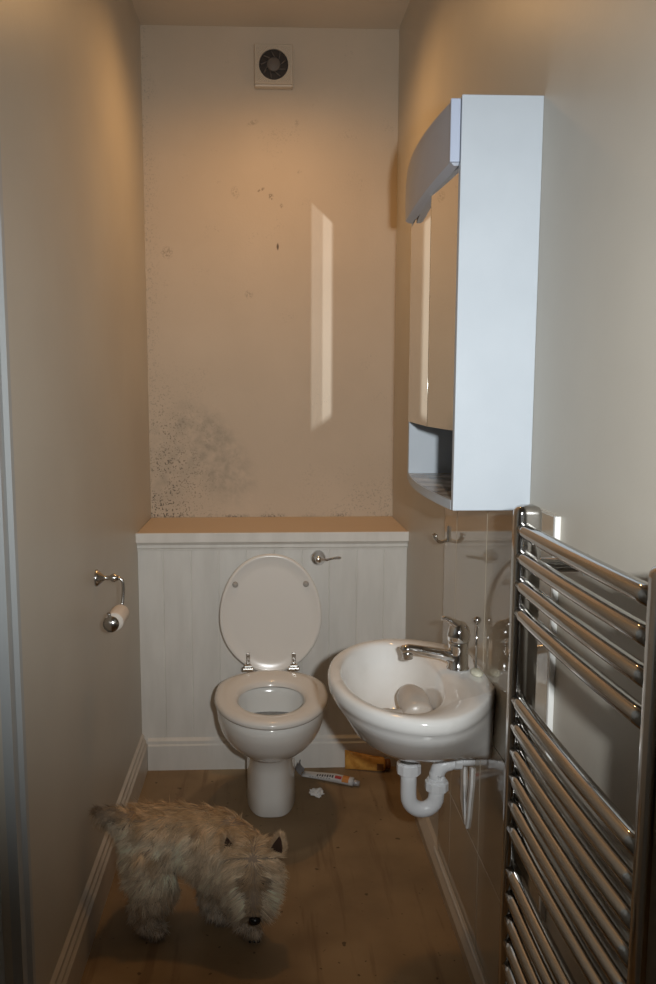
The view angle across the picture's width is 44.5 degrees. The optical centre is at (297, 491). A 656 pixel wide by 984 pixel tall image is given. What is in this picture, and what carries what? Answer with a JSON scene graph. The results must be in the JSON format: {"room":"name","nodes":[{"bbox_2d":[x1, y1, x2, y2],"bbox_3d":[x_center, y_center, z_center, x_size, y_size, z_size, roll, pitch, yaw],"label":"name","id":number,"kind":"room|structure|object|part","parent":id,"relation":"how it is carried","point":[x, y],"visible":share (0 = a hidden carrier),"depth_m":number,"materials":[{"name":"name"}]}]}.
{"room":"bathroom","nodes":[
{"label":"bathroom","id":0,"kind":"room"},
{"bbox_2d":[0,0,150,983],"bbox_3d":[-0.563,-0.117,0.972,0.100,2.800,4.500,0,7,-2],"label":"wall","id":1,"kind":"structure","parent":0,"point":[71,131],"depth_m":1.95,"materials":[{"name":"beige paint"}]},
{"bbox_2d":[0,880,4,983],"bbox_3d":[-0.543,0.262,0.960,0.035,2.050,0.885,0,7,-2],"label":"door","id":2,"kind":"structure","parent":1,"relation":"in","point":[2,965],"depth_m":1.46,"materials":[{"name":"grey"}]},
{"bbox_2d":[0,143,35,983],"bbox_3d":[-0.501,0.228,0.958,0.020,2.120,1.025,0,7,-2],"label":"trim","id":3,"kind":"structure","parent":1,"relation":"attached to","point":[11,664],"depth_m":1.44,"materials":[{"name":"grey"}]},
{"bbox_2d":[50,734,147,983],"bbox_3d":[-0.548,1.063,2.301,0.020,0.140,1.445,0,7,-2],"label":"baseboard","id":4,"kind":"structure","parent":1,"relation":"attached to","point":[74,955],"depth_m":2.11,"materials":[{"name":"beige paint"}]},
{"bbox_2d":[94,569,124,631],"bbox_3d":[-0.514,0.289,2.165,0.085,0.139,0.161,0,7,-2],"label":"toilet roll holder","id":5,"kind":"object","parent":1,"relation":"attached to","point":[111,623],"visible":0.92,"depth_m":2.20,"materials":[{"name":"silver metal"}]},
{"bbox_2d":[106,604,128,630],"bbox_3d":[-0.488,0.339,2.161,0.049,0.049,0.091,0,7,-2],"label":"toilet roll","id":6,"kind":"object","parent":5,"relation":"hanging from","point":[121,612],"visible":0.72,"depth_m":2.14,"materials":[{"name":"beige paper"}]},
{"bbox_3d":[-0.490,0.292,2.161,0.024,0.104,0.133,0,7,-2],"label":"arm","id":7,"kind":"part","parent":5,"relation":"part of","materials":[{"name":"silver metal"}]},
{"bbox_2d":[140,25,398,517],"bbox_3d":[-0.107,-0.393,3.275,1.190,2.800,0.100,0,7,-2],"label":"wall","id":8,"kind":"structure","parent":0,"point":[270,216],"depth_m":3.17,"materials":[{"name":"beige paint"}]},
{"bbox_2d":[254,44,292,89],"bbox_3d":[-0.093,-1.624,3.053,0.148,0.156,0.049,0,7,-2],"label":"fan","id":9,"kind":"object","parent":8,"relation":"attached to","point":[273,63],"visible":1,"depth_m":3.04,"materials":[{"name":"white plastic"}]},
{"bbox_2d":[132,0,409,28],"bbox_3d":[-0.018,-1.549,0.821,1.190,0.080,4.700,0,7,-2],"label":"ceiling","id":10,"kind":"structure","parent":0,"point":[348,14],"depth_m":2.94,"materials":[{"name":"beige paint"}]},
{"bbox_2d":[80,766,471,983],"bbox_3d":[-0.018,1.301,1.163,1.190,0.060,4.700,0,7,-2],"label":"floor","id":11,"kind":"structure","parent":0,"point":[364,904],"depth_m":2.19,"materials":[{"name":"brown wood"}]},
{"bbox_2d":[85,794,288,943],"bbox_3d":[-0.274,0.974,2.114,0.537,0.364,0.264,1,7,8],"label":"dog","id":12,"kind":"object","parent":11,"relation":"on","point":[236,872],"visible":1,"depth_m":2.05},
{"bbox_2d":[214,554,327,817],"bbox_3d":[-0.090,0.668,2.693,0.378,0.831,0.576,0,7,-2],"label":"toilet","id":13,"kind":"object","parent":11,"relation":"on","point":[271,613],"visible":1,"depth_m":2.80,"materials":[{"name":"white ceramic"}]},
{"bbox_3d":[-0.092,0.885,2.728,0.360,0.393,0.559,0,7,-2],"label":"bowl","id":14,"kind":"part","parent":13,"relation":"part of","materials":[{"name":"white ceramic"}]},
{"bbox_3d":[-0.088,0.679,2.650,0.378,0.028,0.487,0,7,-2],"label":"seat","id":15,"kind":"part","parent":13,"relation":"part of","materials":[{"name":"white plastic"}]},
{"bbox_3d":[-0.099,0.439,2.902,0.370,0.426,0.070,0,7,-2],"label":"lid","id":16,"kind":"part","parent":13,"relation":"part of","materials":[{"name":"white plastic"}]},
{"bbox_2d":[136,516,408,770],"bbox_3d":[-0.098,0.575,3.146,0.990,0.908,0.385,0,7,-2],"label":"wall paneling","id":17,"kind":"structure","parent":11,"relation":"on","point":[186,565],"depth_m":2.98,"materials":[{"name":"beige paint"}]},
{"bbox_3d":[-0.091,0.180,2.923,0.990,0.070,0.036,0,7,-2],"label":"moulding","id":18,"kind":"part","parent":17,"relation":"part of","materials":[{"name":"white wood"}]},
{"bbox_2d":[311,550,340,564],"bbox_3d":[0.102,0.245,2.936,0.110,0.056,0.041,0,7,-2],"label":"flush lever","id":19,"kind":"object","parent":17,"relation":"attached to","point":[318,557],"visible":1,"depth_m":2.94,"materials":[{"name":"silver metal"}]},
{"bbox_3d":[0.118,0.244,2.922,0.078,0.018,0.013,0,7,-2],"label":"lever","id":20,"kind":"part","parent":19,"relation":"part of","materials":[{"name":"silver metal"}]},
{"bbox_2d":[309,788,323,797],"bbox_3d":[0.066,1.059,2.826,0.058,0.023,0.054,4,8,27],"label":"crumpled paper","id":21,"kind":"object","parent":11,"relation":"on","point":[317,792],"visible":1,"depth_m":2.81,"materials":[{"name":"white paper"}]},
{"bbox_2d":[295,760,359,785],"bbox_3d":[0.111,1.031,2.925,0.240,0.054,0.048,3,7,22],"label":"tube","id":22,"kind":"object","parent":11,"relation":"on","point":[331,777],"visible":1,"depth_m":2.91,"materials":[{"name":"grey plastic"}]},
{"bbox_2d":[345,750,390,770],"bbox_3d":[0.263,1.012,3.007,0.169,0.072,0.050,0,7,-2],"label":"cardboard box","id":23,"kind":"object","parent":11,"relation":"on","point":[353,760],"visible":1,"depth_m":3.00,"materials":[{"name":"orange cardboard"}]},
{"bbox_2d":[392,0,655,983],"bbox_3d":[0.526,-0.122,1.014,0.100,2.800,4.500,0,7,-2],"label":"wall","id":24,"kind":"structure","parent":0,"point":[592,63],"depth_m":1.32,"materials":[{"name":"beige paint"}]},
{"bbox_2d":[396,759,487,983],"bbox_3d":[0.468,1.265,0.993,0.030,0.052,4.134,0,7,-2],"label":"baseboard","id":25,"kind":"structure","parent":24,"relation":"attached to","point":[429,839],"depth_m":2.21,"materials":[{"name":"beige"}]},
{"bbox_2d":[433,846,486,983],"bbox_3d":[0.435,1.146,1.792,0.009,0.009,1.250,0,7,-2],"label":"bead","id":26,"kind":"object","parent":24,"relation":"attached to","point":[434,847],"visible":1,"depth_m":2.08,"materials":[{"name":"beige paint"}]},
{"bbox_2d":[405,94,543,510],"bbox_3d":[0.350,-0.384,1.821,0.187,0.775,0.603,0,7,-2],"label":"upper cabinet","id":27,"kind":"object","parent":24,"relation":"attached to","point":[473,180],"visible":0.97,"depth_m":1.54,"materials":[{"name":"white laminate"}]},
{"bbox_2d":[408,195,431,425],"bbox_3d":[0.291,-0.414,1.922,0.004,0.499,0.356,0,7,1],"label":"mirror","id":28,"kind":"object","parent":27,"relation":"attached to","point":[420,208],"depth_m":1.88,"materials":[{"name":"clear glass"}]},
{"bbox_3d":[0.364,-0.419,2.112,0.137,0.775,0.017,0,7,-2],"label":"panel","id":29,"kind":"part","parent":27,"relation":"part of","materials":[{"name":"brown mirror"}]},
{"bbox_2d":[410,473,451,498],"bbox_3d":[0.356,-0.010,1.866,0.152,0.015,0.569,0,7,-2],"label":"shelf","id":30,"kind":"object","parent":27,"relation":"attached to","point":[430,485],"depth_m":1.89,"materials":[{"name":"white wood"}]},
{"bbox_2d":[427,165,458,429],"bbox_3d":[0.296,-0.380,1.638,0.004,0.499,0.208,-1,7,-5],"label":"mirror","id":31,"kind":"object","parent":27,"relation":"attached to","point":[443,186],"depth_m":1.63,"materials":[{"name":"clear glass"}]},
{"bbox_3d":[0.379,-0.349,1.530,0.153,0.775,0.017,0,7,-2],"label":"panel","id":32,"kind":"part","parent":27,"relation":"part of","materials":[{"name":"white laminate"}]},
{"bbox_2d":[438,507,553,983],"bbox_3d":[0.439,0.559,1.905,0.007,1.142,0.854,0,7,-2],"label":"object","id":33,"kind":"structure","parent":24,"relation":"attached to","point":[478,551],"depth_m":1.88,"materials":[{"name":"clear glass"}]},
{"bbox_2d":[328,639,494,762],"bbox_3d":[0.253,0.517,1.886,0.364,0.186,0.560,0,7,-2],"label":"basin","id":34,"kind":"object","parent":33,"relation":"attached to","point":[365,678],"visible":0.91,"depth_m":1.76,"materials":[{"name":"white ceramic"}]},
{"bbox_2d":[382,684,432,713],"bbox_3d":[0.251,0.502,1.910,0.128,0.061,0.162,0,7,-2],"label":"plastic bottle","id":35,"kind":"object","parent":34,"relation":"in","point":[411,699],"visible":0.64,"depth_m":1.86,"materials":[{"name":"white plastic"}]},
{"bbox_2d":[397,759,474,817],"bbox_3d":[0.339,0.704,1.977,0.190,0.207,0.060,0,7,-2],"label":"trap","id":36,"kind":"object","parent":34,"relation":"attached to","point":[436,784],"visible":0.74,"depth_m":1.96,"materials":[{"name":"white plastic"}]},
{"bbox_2d":[400,616,480,671],"bbox_3d":[0.336,0.356,1.898,0.190,0.130,0.055,0,7,-2],"label":"mixer tap","id":37,"kind":"object","parent":34,"relation":"on","point":[458,634],"visible":0.99,"depth_m":1.88,"materials":[{"name":"silver metal"}]},
{"bbox_3d":[0.308,0.384,1.901,0.133,0.049,0.040,0,7,-2],"label":"spout","id":38,"kind":"part","parent":37,"relation":"part of","materials":[{"name":"silver metal"}]},
{"bbox_3d":[0.368,0.315,1.895,0.058,0.047,0.036,0,7,-2],"label":"lever","id":39,"kind":"part","parent":37,"relation":"part of","materials":[{"name":"silver metal"}]},
{"bbox_3d":[0.422,0.364,1.891,0.005,0.115,0.006,0,7,-2],"label":"pop rod","id":40,"kind":"part","parent":37,"relation":"part of","materials":[{"name":"silver metal"}]},
{"bbox_3d":[0.422,0.301,1.883,0.019,0.018,0.019,0,7,-2],"label":"knob","id":41,"kind":"part","parent":37,"relation":"part of","materials":[{"name":"silver metal"}]},
{"bbox_2d":[470,668,482,676],"bbox_3d":[0.416,0.419,1.863,0.029,0.013,0.048,0,7,-2],"label":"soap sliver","id":42,"kind":"object","parent":34,"relation":"on","point":[476,672],"visible":1,"depth_m":1.85,"materials":[{"name":"beige"}]},
{"bbox_2d":[432,525,448,543],"bbox_3d":[0.398,0.118,2.230,0.045,0.050,0.033,0,7,-2],"label":"double hook","id":43,"kind":"object","parent":33,"relation":"attached to","point":[447,527],"visible":1,"depth_m":2.23,"materials":[{"name":"silver metal"}]},
{"bbox_2d":[460,766,472,828],"bbox_3d":[0.429,0.764,2.036,0.008,0.178,0.105,0,7,-2],"label":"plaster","id":44,"kind":"object","parent":33,"relation":"attached to","point":[465,812],"visible":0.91,"depth_m":2.04,"materials":[{"name":"white"}]},
{"bbox_2d":[539,516,560,920],"bbox_3d":[0.456,0.624,1.476,0.011,1.170,0.010,0,7,-2],"label":"edging","id":45,"kind":"object","parent":24,"relation":"attached to","point":[557,519],"visible":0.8,"depth_m":1.44,"materials":[{"name":"white tile"}]},
{"bbox_2d":[540,508,560,516],"bbox_3d":[0.443,0.560,1.902,0.004,1.145,0.863,0,7,-2],"label":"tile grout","id":46,"kind":"structure","parent":24,"relation":"attached to","point":[540,508],"depth_m":1.45,"materials":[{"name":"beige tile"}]},
{"bbox_2d":[498,504,655,983],"bbox_3d":[0.412,0.599,1.113,0.127,1.110,0.496,0,7,-2],"label":"towel rail","id":47,"kind":"object","parent":24,"relation":"attached to","point":[537,829],"visible":1,"depth_m":1.04,"materials":[{"name":"silver metal"}]},
{"bbox_3d":[0.366,0.572,1.340,0.042,1.110,0.033,0,7,-2],"label":"post","id":48,"kind":"part","parent":47,"relation":"part of","materials":[{"name":"silver metal"}]},
{"bbox_3d":[0.383,0.626,0.883,0.042,1.110,0.033,0,7,-2],"label":"post","id":49,"kind":"part","parent":47,"relation":"part of","materials":[{"name":"silver metal"}]}
]}

